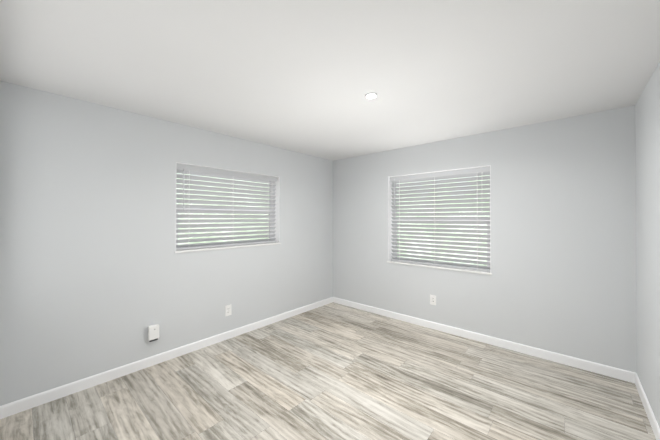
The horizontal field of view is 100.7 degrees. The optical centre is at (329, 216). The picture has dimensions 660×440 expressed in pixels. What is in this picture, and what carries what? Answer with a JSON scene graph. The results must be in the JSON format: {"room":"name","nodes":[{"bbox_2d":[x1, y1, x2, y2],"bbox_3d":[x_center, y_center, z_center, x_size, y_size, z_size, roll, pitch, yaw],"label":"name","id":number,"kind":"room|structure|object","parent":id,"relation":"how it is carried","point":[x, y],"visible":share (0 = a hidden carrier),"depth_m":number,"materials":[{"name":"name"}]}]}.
{"room":"empty bedroom","nodes":[
{"label":"empty bedroom","id":0,"kind":"room"},
{"bbox_2d":[0,81,332,405],"bbox_3d":[-1.248,0.240,3.409,0.200,2.440,4.097,0,0,41],"label":"wall","id":1,"kind":"structure","parent":0,"point":[98,275],"depth_m":2.48,"materials":[{"name":"grey paint"}]},
{"bbox_2d":[148,324,158,341],"bbox_3d":[-1.727,1.133,2.674,0.051,0.152,0.092,0,0,41],"label":"plug-in device","id":2,"kind":"object","parent":1,"relation":"attached to","point":[153,332],"visible":1,"depth_m":2.65,"materials":[{"name":"white plastic"}]},
{"bbox_2d":[0,297,331,418],"bbox_3d":[-1.168,1.415,3.333,0.013,0.090,3.697,0,0,41],"label":"baseboard","id":3,"kind":"structure","parent":1,"relation":"attached to","point":[24,404],"depth_m":2.56,"materials":[{"name":"white paint"}]},
{"bbox_2d":[176,174,272,244],"bbox_3d":[-1.273,-0.097,3.458,0.069,0.945,1.350,0,0,41],"label":"window","id":4,"kind":"structure","parent":1,"relation":"in","point":[233,210],"depth_m":3.52,"materials":[{"name":"white"}]},
{"bbox_2d":[176,163,276,249],"bbox_3d":[-1.210,-0.106,3.402,0.080,0.925,1.328,0,0,41],"label":"window blind","id":5,"kind":"object","parent":4,"relation":"attached to","point":[200,172],"visible":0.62,"depth_m":3.30,"materials":[{"name":"grey plastic"}]},
{"bbox_2d":[174,242,280,252],"bbox_3d":[-1.205,0.369,3.395,0.152,0.020,1.378,0,0,41],"label":"window sill","id":6,"kind":"structure","parent":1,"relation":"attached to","point":[216,248],"depth_m":3.23,"materials":[{"name":"white paint"}]},
{"bbox_2d":[176,162,279,241],"bbox_3d":[-1.211,-0.105,3.403,0.134,0.929,1.350,0,0,41],"label":"window frame","id":7,"kind":"object","parent":1,"relation":"attached to","point":[276,207],"visible":0.43,"depth_m":3.89,"materials":[{"name":"white paint"}]},
{"bbox_2d":[225,305,230,316],"bbox_3d":[-1.218,1.122,3.280,0.010,0.127,0.079,0,0,41],"label":"electrical outlet","id":8,"kind":"object","parent":1,"relation":"attached to","point":[227,310],"visible":1,"depth_m":3.27,"materials":[{"name":"white plastic"}]},
{"bbox_2d":[0,302,655,439],"bbox_3d":[-0.271,1.512,1.704,3.914,0.120,5.347,0,0,41],"label":"floor","id":9,"kind":"structure","parent":0,"point":[333,371],"depth_m":2.23,"materials":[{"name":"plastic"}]},
{"bbox_2d":[0,0,659,160],"bbox_3d":[-0.271,-1.048,1.716,3.914,0.120,5.347,0,0,41],"label":"ceiling","id":10,"kind":"structure","parent":0,"point":[303,76],"depth_m":1.75,"materials":[{"name":"white paint"}]},
{"bbox_2d":[365,92,376,98],"bbox_3d":[0.333,-0.980,2.213,0.100,0.011,0.100,0,0,41],"label":"recessed light","id":11,"kind":"object","parent":10,"relation":"in","point":[370,95],"visible":1,"depth_m":2.19,"materials":[{"name":"white"}]},
{"bbox_2d":[333,105,636,372],"bbox_3d":[1.434,0.241,3.638,3.914,2.440,0.200,0,0,41],"label":"wall","id":12,"kind":"structure","parent":0,"point":[561,279],"depth_m":2.89,"materials":[{"name":"grey paint"}]},
{"bbox_2d":[430,295,435,304],"bbox_3d":[1.345,1.085,3.573,0.079,0.127,0.010,0,0,41],"label":"electrical outlet","id":13,"kind":"object","parent":12,"relation":"attached to","point":[432,299],"visible":1,"depth_m":3.57,"materials":[{"name":"white plastic"}]},
{"bbox_2d":[388,165,490,272],"bbox_3d":[1.411,0.034,3.650,1.325,1.255,0.184,0,0,41],"label":"window","id":14,"kind":"structure","parent":12,"relation":"in","point":[439,228],"depth_m":3.91,"materials":[{"name":"white"}]},
{"bbox_2d":[390,166,489,271],"bbox_3d":[1.393,0.025,3.630,1.303,1.235,0.080,0,0,41],"label":"window blind","id":15,"kind":"object","parent":14,"relation":"attached to","point":[448,176],"visible":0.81,"depth_m":3.56,"materials":[{"name":"grey plastic"}]},
{"bbox_2d":[387,261,491,274],"bbox_3d":[1.389,0.655,3.622,1.353,0.020,0.152,0,0,41],"label":"window sill","id":16,"kind":"structure","parent":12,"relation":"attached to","point":[448,268],"depth_m":3.49,"materials":[{"name":"white paint"}]},
{"bbox_2d":[332,297,627,380],"bbox_3d":[1.362,1.416,3.554,3.450,0.090,0.013,0,0,41],"label":"baseboard","id":17,"kind":"structure","parent":12,"relation":"attached to","point":[621,374],"depth_m":3.05,"materials":[{"name":"white paint"}]},
{"bbox_2d":[635,62,659,427],"bbox_3d":[1.120,0.227,0.480,0.200,2.440,5.347,0,0,41],"label":"wall","id":18,"kind":"structure","parent":0,"point":[647,129],"depth_m":1.99,"materials":[{"name":"grey paint"}]},
{"bbox_2d":[628,371,659,439],"bbox_3d":[1.448,1.404,1.019,0.029,0.090,3.697,0,0,41],"label":"baseboard","id":19,"kind":"structure","parent":18,"relation":"attached to","point":[633,377],"depth_m":2.04,"materials":[{"name":"white paint"}]}
]}

